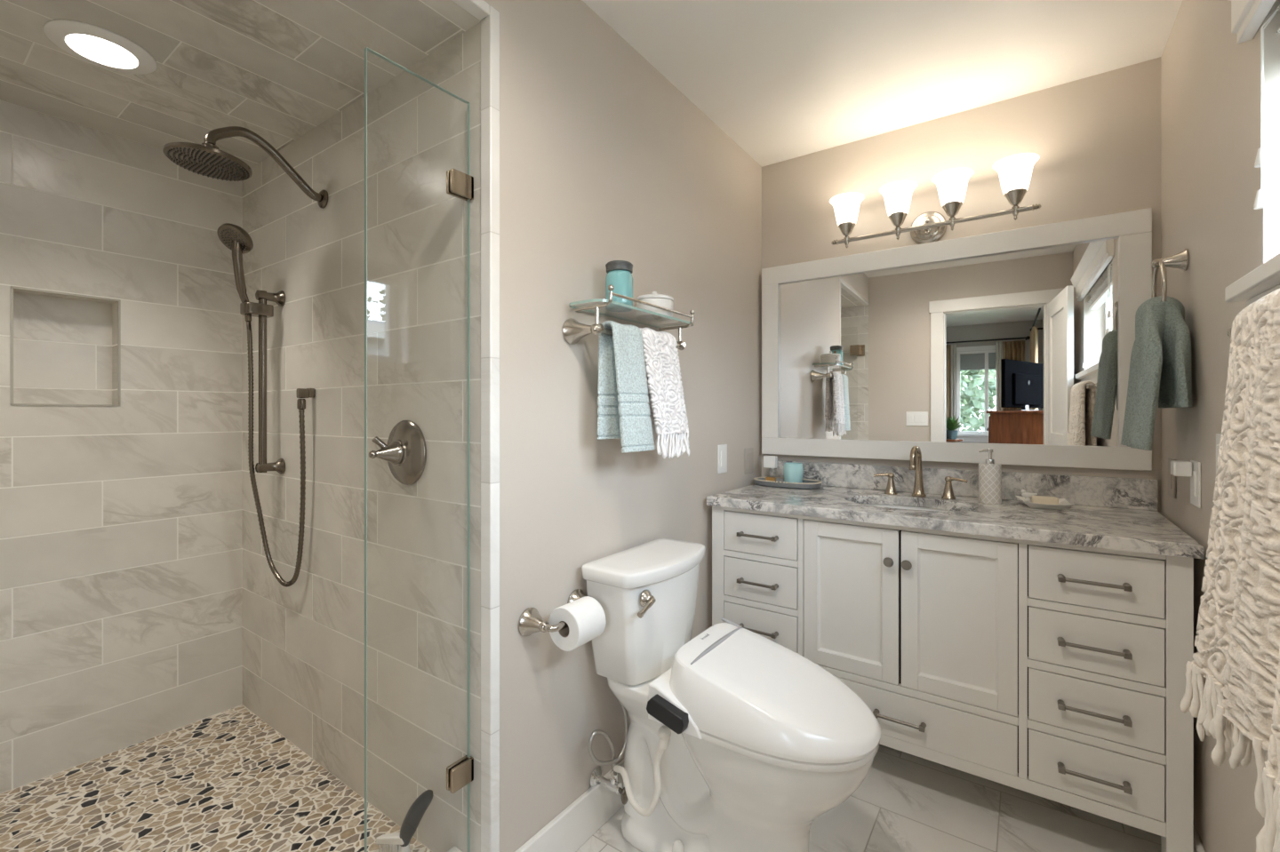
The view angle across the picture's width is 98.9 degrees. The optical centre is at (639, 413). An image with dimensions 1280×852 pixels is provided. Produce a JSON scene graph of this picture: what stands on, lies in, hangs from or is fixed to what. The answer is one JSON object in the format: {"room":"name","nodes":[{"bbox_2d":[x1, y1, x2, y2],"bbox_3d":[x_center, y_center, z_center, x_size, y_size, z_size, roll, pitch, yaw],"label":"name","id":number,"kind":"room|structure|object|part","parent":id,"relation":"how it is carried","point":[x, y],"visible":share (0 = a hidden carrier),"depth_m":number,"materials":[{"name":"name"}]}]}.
{"room":"bathroom","nodes":[
{"label":"bathroom","id":0,"kind":"room"},
{"bbox_2d":[0,100,241,794],"bbox_3d":[-1.947,0.099,1.820,0.140,2.320,1.220,0,0,35],"label":"wall","id":1,"kind":"structure","parent":0,"point":[121,526],"depth_m":1.89,"materials":[{"name":"tile"}]},
{"bbox_2d":[10,286,120,406],"bbox_3d":[-1.878,-0.210,1.800,0.008,0.370,0.252,0,0,35],"label":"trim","id":2,"kind":"structure","parent":1,"relation":"attached to","point":[12,287],"depth_m":1.80,"materials":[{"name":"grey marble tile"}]},
{"bbox_2d":[0,704,431,851],"bbox_3d":[-1.329,1.223,1.383,1.374,0.111,1.020,0,0,35],"label":"floor","id":3,"kind":"structure","parent":0,"point":[226,781],"depth_m":1.64,"materials":[{"name":"stone"}]},
{"bbox_2d":[376,790,433,851],"bbox_3d":[-0.613,1.064,1.415,0.178,0.208,0.045,0,0,22],"label":"scrub brush","id":4,"kind":"object","parent":3,"relation":"on","point":[399,842],"visible":1,"depth_m":1.39,"materials":[{"name":"black plastic"}]},
{"bbox_3d":[-0.573,1.038,1.399,0.093,0.157,0.040,0,0,15],"label":"handle","id":5,"kind":"part","parent":4,"relation":"part of","materials":[{"name":"black plastic"}]},
{"bbox_2d":[0,0,480,167],"bbox_3d":[-1.280,-0.986,1.348,1.494,0.050,1.020,0,0,35],"label":"ceiling","id":6,"kind":"structure","parent":0,"point":[276,70],"depth_m":1.49,"materials":[{"name":"tile"}]},
{"bbox_2d":[43,19,156,74],"bbox_3d":[-1.412,-0.956,1.440,0.212,0.010,0.212,0,0,35],"label":"recessed light","id":7,"kind":"object","parent":6,"relation":"in","point":[93,44],"visible":1,"depth_m":1.42,"materials":[{"name":"white plastic"}]},
{"bbox_2d":[241,22,480,851],"bbox_3d":[-0.954,0.149,1.803,1.502,2.220,0.100,0,0,35],"label":"wall","id":8,"kind":"structure","parent":0,"point":[303,642],"depth_m":1.61,"materials":[{"name":"stone"}]},
{"bbox_2d":[162,126,327,208],"bbox_3d":[-1.158,-0.760,1.635,0.198,0.169,0.408,0,0,35],"label":"shower","id":9,"kind":"object","parent":8,"relation":"attached to","point":[206,158],"visible":1,"depth_m":1.57,"materials":[{"name":"silver metal"}]},
{"bbox_3d":[-1.133,-0.768,1.670,0.027,0.152,0.318,0,0,35],"label":"arm","id":10,"kind":"part","parent":9,"relation":"part of","materials":[{"name":"silver metal"}]},
{"bbox_2d":[216,223,305,586],"bbox_3d":[-1.262,-0.016,1.873,0.300,1.228,0.144,0,0,-2],"label":"shower","id":11,"kind":"object","parent":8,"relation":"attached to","point":[234,237],"visible":1,"depth_m":1.85,"materials":[{"name":"silver metal"}]},
{"bbox_3d":[-1.361,-0.458,1.871,0.030,0.275,0.082,0,0,-8],"label":"handle","id":12,"kind":"part","parent":11,"relation":"part of","materials":[{"name":"silver metal"}]},
{"bbox_2d":[240,289,285,474],"bbox_3d":[-1.333,-0.113,1.934,0.064,0.665,0.124,0,0,35],"label":"slide bar","id":13,"kind":"object","parent":8,"relation":"attached to","point":[261,310],"visible":1,"depth_m":1.92,"materials":[{"name":"silver metal"}]},
{"bbox_2d":[296,388,315,409],"bbox_3d":[-1.113,-0.049,1.823,0.028,0.072,0.050,0,0,35],"label":"outlet","id":14,"kind":"object","parent":8,"relation":"attached to","point":[301,393],"visible":1,"depth_m":1.81,"materials":[{"name":"silver metal"}]},
{"bbox_2d":[368,420,426,485],"bbox_3d":[-0.678,0.108,1.479,0.180,0.180,0.108,0,0,35],"label":"shower valve","id":15,"kind":"object","parent":8,"relation":"attached to","point":[404,452],"visible":1,"depth_m":1.48,"materials":[{"name":"silver metal"}]},
{"bbox_3d":[-0.686,0.099,1.468,0.062,0.079,0.080,0,0,35],"label":"lever","id":16,"kind":"part","parent":15,"relation":"part of","materials":[{"name":"silver metal"}]},
{"bbox_2d":[484,0,761,851],"bbox_3d":[-0.219,0.019,1.606,0.100,2.440,2.668,0,0,35],"label":"wall","id":17,"kind":"structure","parent":0,"point":[604,159],"depth_m":1.60,"materials":[{"name":"beige paint"}]},
{"bbox_2d":[364,47,473,851],"bbox_3d":[-0.497,0.166,1.256,0.025,1.872,0.263,0,0,35],"label":"glass panel","id":18,"kind":"object","parent":17,"relation":"attached to","point":[460,774],"visible":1,"depth_m":1.32,"materials":[{"name":"clear glass"}]},
{"bbox_2d":[450,0,499,851],"bbox_3d":[-0.660,0.128,0.924,0.039,2.222,1.046,0,0,35],"label":"trim","id":19,"kind":"structure","parent":17,"relation":"attached to","point":[481,10],"depth_m":1.33,"materials":[{"name":"white paint"}]},
{"bbox_2d":[518,589,585,636],"bbox_3d":[-0.198,0.539,1.465,0.098,0.072,0.254,0,0,35],"label":"toilet paper holder","id":20,"kind":"object","parent":17,"relation":"attached to","point":[530,622],"visible":0.59,"depth_m":1.39,"materials":[{"name":"silver metal"}]},
{"bbox_3d":[-0.250,0.539,1.391,0.097,0.072,0.072,0,0,35],"label":"post","id":21,"kind":"part","parent":20,"relation":"part of","materials":[{"name":"silver metal"}]},
{"bbox_3d":[-0.145,0.539,1.539,0.097,0.072,0.072,0,0,35],"label":"post","id":22,"kind":"part","parent":20,"relation":"part of","materials":[{"name":"silver metal"}]},
{"bbox_2d":[548,596,605,651],"bbox_3d":[-0.165,0.551,1.442,0.110,0.110,0.106,0,0,35],"label":"toilet paper roll","id":23,"kind":"object","parent":20,"relation":"hanging from","point":[585,617],"visible":0.94,"depth_m":1.41,"materials":[{"name":"white paper"}]},
{"bbox_2d":[515,759,623,851],"bbox_3d":[0.132,1.172,2.001,0.016,0.134,1.618,0,0,35],"label":"baseboard","id":24,"kind":"structure","parent":17,"relation":"attached to","point":[576,824],"depth_m":1.55,"materials":[{"name":"white paint"}]},
{"bbox_2d":[589,766,628,805],"bbox_3d":[-0.084,1.079,1.606,0.120,0.085,0.060,0,0,35],"label":"valve","id":25,"kind":"object","parent":17,"relation":"attached to","point":[612,785],"visible":0.88,"depth_m":1.60,"materials":[{"name":"silver metal"}]},
{"bbox_2d":[587,701,628,772],"bbox_3d":[-0.090,0.905,1.579,0.148,0.283,0.024,0,0,-42],"label":"supply hose","id":26,"kind":"object","parent":25,"relation":"attached to","point":[614,759],"visible":0.81,"depth_m":1.58,"materials":[{"name":"metal"}]},
{"bbox_3d":[-0.049,1.099,1.579,0.032,0.045,0.030,0,0,35],"label":"valve handle","id":27,"kind":"part","parent":25,"relation":"part of","materials":[{"name":"silver metal"}]},
{"bbox_2d":[561,284,695,350],"bbox_3d":[-0.005,-0.270,1.688,0.153,0.149,0.516,0,0,35],"label":"towel shelf","id":28,"kind":"object","parent":17,"relation":"attached to","point":[573,331],"visible":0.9,"depth_m":1.52,"materials":[{"name":"silver metal"}]},
{"bbox_2d":[605,260,632,312],"bbox_3d":[-0.061,-0.375,1.619,0.082,0.138,0.084,0,0,35],"label":"candle jar","id":29,"kind":"object","parent":28,"relation":"on","point":[619,275],"visible":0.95,"depth_m":1.58,"materials":[{"name":"teal glass"}]},
{"bbox_2d":[597,320,655,453],"bbox_3d":[-0.036,-0.076,1.591,0.103,0.372,0.181,0,0,35],"label":"hand towel","id":30,"kind":"object","parent":28,"relation":"hanging from","point":[623,411],"visible":1,"depth_m":1.56,"materials":[{"name":"teal fabric"}]},
{"bbox_3d":[0.048,-0.322,1.646,0.008,0.008,0.436,0,0,35],"label":"gallery rail","id":31,"kind":"part","parent":28,"relation":"part of","materials":[{"name":"silver metal"}]},
{"bbox_2d":[635,291,673,321],"bbox_3d":[0.047,-0.350,1.758,0.122,0.087,0.122,0,0,35],"label":"ceramic jar","id":32,"kind":"object","parent":28,"relation":"on","point":[663,300],"visible":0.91,"depth_m":1.71,"materials":[{"name":"white ceramic"}]},
{"bbox_3d":[0.047,-0.376,1.758,0.122,0.034,0.122,0,0,35],"label":"jar lid","id":33,"kind":"part","parent":32,"relation":"part of","materials":[{"name":"white ceramic"}]},
{"bbox_2d":[640,328,689,458],"bbox_3d":[0.066,-0.062,1.738,0.113,0.406,0.244,0,0,35],"label":"towel","id":34,"kind":"object","parent":28,"relation":"hanging from","point":[670,429],"visible":0.78,"depth_m":1.71,"materials":[{"name":"white fabric"}]},
{"bbox_2d":[717,444,727,473],"bbox_3d":[0.349,0.191,2.314,0.008,0.120,0.078,0,0,35],"label":"light switch","id":35,"kind":"object","parent":17,"relation":"attached to","point":[722,449],"visible":1,"depth_m":2.30,"materials":[{"name":"white plastic"}]},
{"bbox_2d":[744,448,753,474],"bbox_3d":[0.506,0.219,2.536,0.008,0.118,0.090,0,0,35],"label":"wall outlet","id":36,"kind":"object","parent":17,"relation":"attached to","point":[749,452],"visible":1,"depth_m":2.53,"materials":[{"name":"beige plastic"}]},
{"bbox_2d":[748,453,751,468],"bbox_3d":[0.508,0.219,2.535,0.003,0.066,0.034,0,0,35],"label":"outlet","id":37,"kind":"object","parent":36,"relation":"attached to","point":[749,454],"depth_m":2.53,"materials":[{"name":"beige plastic"}]},
{"bbox_2d":[576,744,1161,851],"bbox_3d":[0.428,1.264,1.123,1.634,0.050,2.908,0,0,35],"label":"floor","id":38,"kind":"structure","parent":0,"point":[905,803],"depth_m":1.66,"materials":[{"name":"tile"}]},
{"bbox_2d":[446,846,463,851],"bbox_3d":[-0.712,1.181,0.945,0.140,0.155,1.020,0,0,35],"label":"shower curb","id":39,"kind":"object","parent":38,"relation":"on","point":[454,849],"visible":1,"depth_m":1.39,"materials":[{"name":"white tile"}]},
{"bbox_2d":[581,538,873,851],"bbox_3d":[0.253,0.834,1.518,0.743,0.809,0.432,0,0,35],"label":"toilet","id":40,"kind":"object","parent":38,"relation":"on","point":[714,798],"visible":0.7,"depth_m":1.51,"materials":[{"name":"white ceramic"}]},
{"bbox_3d":[0.035,0.617,1.672,0.199,0.291,0.402,0,0,35],"label":"tank","id":41,"kind":"part","parent":40,"relation":"part of","materials":[{"name":"white ceramic"}]},
{"bbox_3d":[0.041,0.450,1.668,0.222,0.041,0.432,0,0,35],"label":"tank lid","id":42,"kind":"part","parent":40,"relation":"part of","materials":[{"name":"white ceramic"}]},
{"bbox_3d":[0.015,0.512,1.480,0.037,0.054,0.091,0,0,35],"label":"flush lever","id":43,"kind":"part","parent":40,"relation":"part of","materials":[{"name":"silver metal"}]},
{"bbox_3d":[0.259,1.002,1.514,0.730,0.474,0.366,0,0,35],"label":"bowl","id":44,"kind":"part","parent":40,"relation":"part of","materials":[{"name":"white ceramic"}]},
{"bbox_2d":[646,617,880,772],"bbox_3d":[0.342,0.720,1.438,0.531,0.172,0.428,0,0,35],"label":"bidet","id":45,"kind":"object","parent":40,"relation":"on","point":[732,687],"visible":1,"depth_m":1.35,"materials":[{"name":"white plastic"}]},
{"bbox_2d":[613,725,671,816],"bbox_3d":[-0.009,0.929,1.474,0.054,0.246,0.227,0,0,-42],"label":"hose","id":46,"kind":"object","parent":45,"relation":"attached to","point":[664,732],"visible":0.99,"depth_m":1.41,"materials":[{"name":"white plastic"}]},
{"bbox_2d":[712,505,1193,851],"bbox_3d":[0.995,0.800,1.994,1.366,0.877,0.595,0,0,35],"label":"vanity cabinet","id":47,"kind":"object","parent":38,"relation":"on","point":[1055,672],"visible":0.8,"depth_m":1.62,"materials":[{"name":"white paint"}]},
{"bbox_3d":[0.438,0.635,2.045,0.156,0.016,0.034,0,0,35],"label":"handle","id":48,"kind":"part","parent":47,"relation":"part of","materials":[{"name":"grey metal"}]},
{"bbox_3d":[0.438,0.458,2.045,0.156,0.016,0.034,0,0,35],"label":"handle","id":49,"kind":"part","parent":47,"relation":"part of","materials":[{"name":"grey metal"}]},
{"bbox_3d":[0.438,0.811,2.045,0.156,0.016,0.034,0,0,35],"label":"handle","id":50,"kind":"part","parent":47,"relation":"part of","materials":[{"name":"grey metal"}]},
{"bbox_3d":[0.453,0.809,2.067,0.290,0.146,0.020,0,0,35],"label":"drawer","id":51,"kind":"part","parent":47,"relation":"part of","materials":[{"name":"white paint"}]},
{"bbox_3d":[0.453,0.633,2.067,0.290,0.148,0.020,0,0,35],"label":"drawer","id":52,"kind":"part","parent":47,"relation":"part of","materials":[{"name":"white paint"}]},
{"bbox_3d":[0.453,0.456,2.067,0.290,0.149,0.020,0,0,35],"label":"drawer","id":53,"kind":"part","parent":47,"relation":"part of","materials":[{"name":"white paint"}]},
{"bbox_3d":[0.719,0.633,1.879,0.311,0.503,0.020,0,0,35],"label":"door","id":54,"kind":"part","parent":47,"relation":"part of","materials":[{"name":"white paint"}]},
{"bbox_3d":[0.810,0.482,1.782,0.032,0.032,0.033,0,0,35],"label":"knob","id":55,"kind":"part","parent":47,"relation":"part of","materials":[{"name":"grey metal"}]},
{"bbox_3d":[0.834,0.988,1.765,0.156,0.016,0.034,0,0,35],"label":"handle","id":56,"kind":"part","parent":47,"relation":"part of","materials":[{"name":"grey metal"}]},
{"bbox_3d":[0.853,0.483,1.752,0.032,0.032,0.033,0,0,35],"label":"knob","id":57,"kind":"part","parent":47,"relation":"part of","materials":[{"name":"grey metal"}]},
{"bbox_3d":[0.849,0.986,1.787,0.630,0.146,0.020,0,0,35],"label":"drawer","id":58,"kind":"part","parent":47,"relation":"part of","materials":[{"name":"white paint"}]},
{"bbox_2d":[706,484,1203,559],"bbox_3d":[1.004,0.344,2.002,1.388,0.034,0.604,0,0,35],"label":"countertop","id":59,"kind":"structure","parent":47,"relation":"on","point":[1148,532],"depth_m":1.78,"materials":[{"name":"grey stone"}]},
{"bbox_2d":[753,477,821,489],"bbox_3d":[0.662,0.312,2.466,0.300,0.028,0.170,0,0,35],"label":"tray","id":60,"kind":"object","parent":59,"relation":"on","point":[807,484],"visible":0.8,"depth_m":2.40,"materials":[{"name":"ceramic"}]},
{"bbox_2d":[763,456,777,482],"bbox_3d":[0.600,0.258,2.516,0.056,0.124,0.032,0,0,35],"label":"perfume bottle","id":61,"kind":"object","parent":60,"relation":"in","point":[769,461],"visible":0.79,"depth_m":2.50,"materials":[{"name":"clear glass"}]},
{"bbox_2d":[783,463,803,483],"bbox_3d":[0.686,0.271,2.449,0.088,0.098,0.088,0,0,35],"label":"candle holder","id":62,"kind":"object","parent":60,"relation":"on","point":[792,472],"visible":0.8,"depth_m":2.41,"materials":[{"name":"teal glass"}]},
{"bbox_2d":[864,504,948,511],"bbox_3d":[0.979,0.436,2.009,0.458,0.148,0.328,0,0,35],"label":"sink basin","id":63,"kind":"object","parent":59,"relation":"in","point":[876,505],"visible":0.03,"depth_m":2.15,"materials":[{"name":"white ceramic"}]},
{"bbox_2d":[873,446,967,499],"bbox_3d":[1.084,0.226,2.139,0.332,0.201,0.119,0,0,35],"label":"faucet","id":64,"kind":"object","parent":59,"relation":"on","point":[916,455],"visible":1,"depth_m":2.15,"materials":[{"name":"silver metal"}]},
{"bbox_3d":[1.004,0.284,2.236,0.088,0.086,0.049,0,0,35],"label":"lever handle","id":65,"kind":"part","parent":64,"relation":"part of","materials":[{"name":"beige metal"}]},
{"bbox_3d":[1.083,0.226,2.139,0.052,0.201,0.119,0,0,35],"label":"spout","id":66,"kind":"part","parent":64,"relation":"part of","materials":[{"name":"beige metal"}]},
{"bbox_3d":[1.203,0.284,2.095,0.088,0.086,0.049,0,0,35],"label":"lever handle","id":67,"kind":"part","parent":64,"relation":"part of","materials":[{"name":"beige metal"}]},
{"bbox_2d":[978,448,1001,504],"bbox_3d":[1.276,0.228,1.996,0.072,0.198,0.072,0,0,35],"label":"soap dispenser","id":68,"kind":"object","parent":59,"relation":"on","point":[989,473],"visible":1,"depth_m":1.97,"materials":[{"name":"ceramic"}]},
{"bbox_2d":[1016,489,1073,510],"bbox_3d":[1.409,0.300,1.912,0.146,0.053,0.146,0,0,27],"label":"soap dish","id":69,"kind":"object","parent":59,"relation":"on","point":[1027,497],"visible":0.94,"depth_m":1.88,"materials":[{"name":"white ceramic"}]},
{"bbox_2d":[1032,496,1058,504],"bbox_3d":[1.413,0.305,1.910,0.072,0.028,0.048,0,0,27],"label":"soap bar","id":70,"kind":"object","parent":69,"relation":"in","point":[1038,500],"visible":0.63,"depth_m":1.89,"materials":[{"name":"beige wax"}]},
{"bbox_3d":[0.980,0.633,1.694,0.312,0.503,0.020,0,0,35],"label":"door","id":71,"kind":"part","parent":47,"relation":"part of","materials":[{"name":"white paint"}]},
{"bbox_3d":[1.230,0.987,1.484,0.156,0.016,0.034,0,0,35],"label":"handle","id":72,"kind":"part","parent":47,"relation":"part of","materials":[{"name":"grey metal"}]},
{"bbox_3d":[1.230,0.811,1.484,0.156,0.016,0.034,0,0,35],"label":"handle","id":73,"kind":"part","parent":47,"relation":"part of","materials":[{"name":"grey metal"}]},
{"bbox_3d":[1.230,0.635,1.484,0.156,0.016,0.034,0,0,35],"label":"handle","id":74,"kind":"part","parent":47,"relation":"part of","materials":[{"name":"grey metal"}]},
{"bbox_3d":[1.230,0.458,1.484,0.156,0.016,0.034,0,0,35],"label":"handle","id":75,"kind":"part","parent":47,"relation":"part of","materials":[{"name":"grey metal"}]},
{"bbox_3d":[1.245,0.985,1.506,0.287,0.144,0.020,0,0,35],"label":"drawer","id":76,"kind":"part","parent":47,"relation":"part of","materials":[{"name":"white paint"}]},
{"bbox_3d":[1.245,0.809,1.506,0.287,0.146,0.020,0,0,35],"label":"drawer","id":77,"kind":"part","parent":47,"relation":"part of","materials":[{"name":"white paint"}]},
{"bbox_3d":[1.245,0.633,1.506,0.287,0.148,0.020,0,0,35],"label":"drawer","id":78,"kind":"part","parent":47,"relation":"part of","materials":[{"name":"white paint"}]},
{"bbox_3d":[1.245,0.456,1.506,0.287,0.149,0.020,0,0,35],"label":"drawer","id":79,"kind":"part","parent":47,"relation":"part of","materials":[{"name":"white paint"}]},
{"bbox_2d":[582,0,1182,167],"bbox_3d":[0.446,-1.231,1.184,1.674,0.060,2.788,0,0,35],"label":"ceiling","id":80,"kind":"structure","parent":0,"point":[784,80],"depth_m":1.83,"materials":[{"name":"white paint"}]},
{"bbox_2d":[761,56,1160,513],"bbox_3d":[1.223,0.019,2.281,1.674,2.440,0.100,0,0,35],"label":"wall","id":81,"kind":"structure","parent":0,"point":[1096,139],"depth_m":2.11,"materials":[{"name":"beige paint"}]},
{"bbox_2d":[829,152,1041,248],"bbox_3d":[1.131,-0.798,2.160,0.730,0.213,0.201,0,0,35],"label":"vanity light","id":82,"kind":"object","parent":81,"relation":"attached to","point":[1014,172],"visible":0.99,"depth_m":2.11,"materials":[{"name":"white glass"}]},
{"bbox_3d":[0.871,-0.849,2.306,0.138,0.111,0.138,0,0,35],"label":"lamp shade","id":83,"kind":"part","parent":82,"relation":"part of","materials":[{"name":"white glass"}]},
{"bbox_3d":[1.032,-0.849,2.191,0.138,0.111,0.138,0,0,35],"label":"lamp shade","id":84,"kind":"part","parent":82,"relation":"part of","materials":[{"name":"white glass"}]},
{"bbox_3d":[1.188,-0.849,2.082,0.138,0.111,0.138,0,0,35],"label":"lamp shade","id":85,"kind":"part","parent":82,"relation":"part of","materials":[{"name":"white glass"}]},
{"bbox_3d":[1.349,-0.849,1.967,0.138,0.111,0.138,0,0,35],"label":"lamp shade","id":86,"kind":"part","parent":82,"relation":"part of","materials":[{"name":"white glass"}]},
{"bbox_2d":[761,208,1151,471],"bbox_3d":[1.156,-0.249,2.235,1.376,0.884,0.026,0,0,34],"label":"wall mirror","id":87,"kind":"object","parent":81,"relation":"attached to","point":[1017,344],"visible":0.91,"depth_m":2.15,"materials":[{"name":"white paint"}]},
{"bbox_2d":[779,237,1118,447],"bbox_3d":[1.158,-0.248,2.241,1.220,0.733,0.006,0,0,34],"label":"mirror glass","id":88,"kind":"object","parent":87,"relation":"attached to","point":[1012,346],"depth_m":2.17,"materials":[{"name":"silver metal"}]},
{"bbox_2d":[769,460,1158,511],"bbox_3d":[1.182,0.274,2.234,1.364,0.104,0.020,0,0,35],"label":"backsplash","id":89,"kind":"structure","parent":81,"relation":"attached to","point":[1129,493],"depth_m":2.07,"materials":[{"name":"grey stone"}]},
{"bbox_2d":[1160,0,1279,851],"bbox_3d":[1.049,0.019,0.708,0.160,2.440,2.668,0,0,35],"label":"wall","id":90,"kind":"structure","parent":0,"point":[1211,81],"depth_m":1.34,"materials":[{"name":"beige paint"}]},
{"bbox_2d":[1120,296,1192,450],"bbox_3d":[1.471,-0.119,1.562,0.127,0.435,0.340,0,0,35],"label":"hand towel","id":91,"kind":"object","parent":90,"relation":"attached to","point":[1160,364],"visible":1,"depth_m":1.49,"materials":[{"name":"fabric"}]},
{"bbox_2d":[1151,248,1189,302],"bbox_3d":[1.512,-0.368,1.564,0.072,0.192,0.167,0,0,35],"label":"towel ring","id":92,"kind":"object","parent":90,"relation":"attached to","point":[1180,260],"visible":0.75,"depth_m":1.54,"materials":[{"name":"silver metal"}]},
{"bbox_3d":[1.512,-0.433,1.564,0.072,0.062,0.062,0,0,35],"label":"post","id":93,"kind":"part","parent":92,"relation":"part of","materials":[{"name":"silver metal"}]},
{"bbox_2d":[1168,457,1175,498],"bbox_3d":[1.642,0.199,1.692,0.008,0.118,0.090,0,0,35],"label":"wall outlet","id":94,"kind":"object","parent":90,"relation":"attached to","point":[1172,479],"visible":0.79,"depth_m":1.68,"materials":[{"name":"beige plastic"}]},
{"bbox_2d":[1190,460,1200,508],"bbox_3d":[1.474,0.186,1.454,0.008,0.118,0.090,0,0,35],"label":"wall outlet","id":95,"kind":"object","parent":90,"relation":"attached to","point":[1196,478],"visible":1,"depth_m":1.44,"materials":[{"name":"white plastic"}]},
{"bbox_2d":[1170,460,1191,477],"bbox_3d":[1.466,0.149,1.483,0.037,0.040,0.042,0,0,35],"label":"plug adapter","id":96,"kind":"object","parent":95,"relation":"attached to","point":[1178,468],"visible":1,"depth_m":1.47,"materials":[{"name":"white plastic"}]},
{"bbox_2d":[1192,471,1195,496],"bbox_3d":[1.472,0.186,1.455,0.003,0.066,0.034,0,0,35],"label":"outlet","id":97,"kind":"object","parent":95,"relation":"attached to","point":[1193,472],"depth_m":1.45,"materials":[{"name":"white plastic"}]},
{"bbox_2d":[1193,824,1205,851],"bbox_3d":[0.977,1.172,0.759,0.016,0.134,2.668,0,0,35],"label":"baseboard","id":98,"kind":"structure","parent":90,"relation":"attached to","point":[1198,847],"depth_m":1.41,"materials":[{"name":"white paint"}]},
{"bbox_2d":[1216,433,1221,477],"bbox_3d":[1.333,0.106,1.256,0.008,0.118,0.078,0,0,35],"label":"light switch","id":99,"kind":"object","parent":90,"relation":"attached to","point":[1218,436],"visible":0.25,"depth_m":1.27,"materials":[{"name":"white plastic"}]},
{"bbox_2d":[1179,288,1279,851],"bbox_3d":[0.862,0.181,0.716,0.143,0.718,0.567,0,0,34],"label":"bath towel","id":100,"kind":"object","parent":90,"relation":"attached to","point":[1232,692],"visible":1,"depth_m":0.77,"materials":[{"name":"beige fabric"}]},
{"bbox_2d":[1227,325,1231,338],"bbox_3d":[0.883,-0.141,0.683,0.080,0.058,0.673,0,0,35],"label":"towel bar","id":101,"kind":"object","parent":90,"relation":"attached to","point":[1230,328],"visible":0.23,"depth_m":0.95,"materials":[{"name":"silver metal"}]},
{"bbox_2d":[1228,0,1275,43],"bbox_3d":[0.841,-0.821,0.605,0.059,0.150,1.240,0,0,35],"label":"trim","id":102,"kind":"structure","parent":90,"relation":"attached to","point":[1247,16],"depth_m":1.06,"materials":[{"name":"white paint"}]},
{"bbox_2d":[1224,253,1279,306],"bbox_3d":[0.914,-0.206,0.606,0.142,0.099,1.125,0,0,35],"label":"trim","id":103,"kind":"structure","parent":90,"relation":"attached to","point":[1262,281],"depth_m":0.98,"materials":[{"name":"white paint"}]},
{"bbox_2d":[1253,4,1279,209],"bbox_3d":[0.914,-0.555,0.610,0.096,0.532,1.002,0,0,35],"label":"blind cord","id":104,"kind":"object","parent":90,"relation":"attached to","point":[1263,158],"visible":1,"depth_m":1.02,"materials":[{"name":"white plastic"}]},
{"bbox_3d":[1.169,-0.574,1.016,0.022,0.346,0.003,0,0,35],"label":"pull cord","id":105,"kind":"part","parent":104,"relation":"part of","materials":[{"name":"white plastic"}]},
{"bbox_3d":[1.177,-0.615,1.025,0.019,0.264,0.003,0,0,35],"label":"pull cord","id":106,"kind":"part","parent":104,"relation":"part of","materials":[{"name":"white plastic"}]}
]}

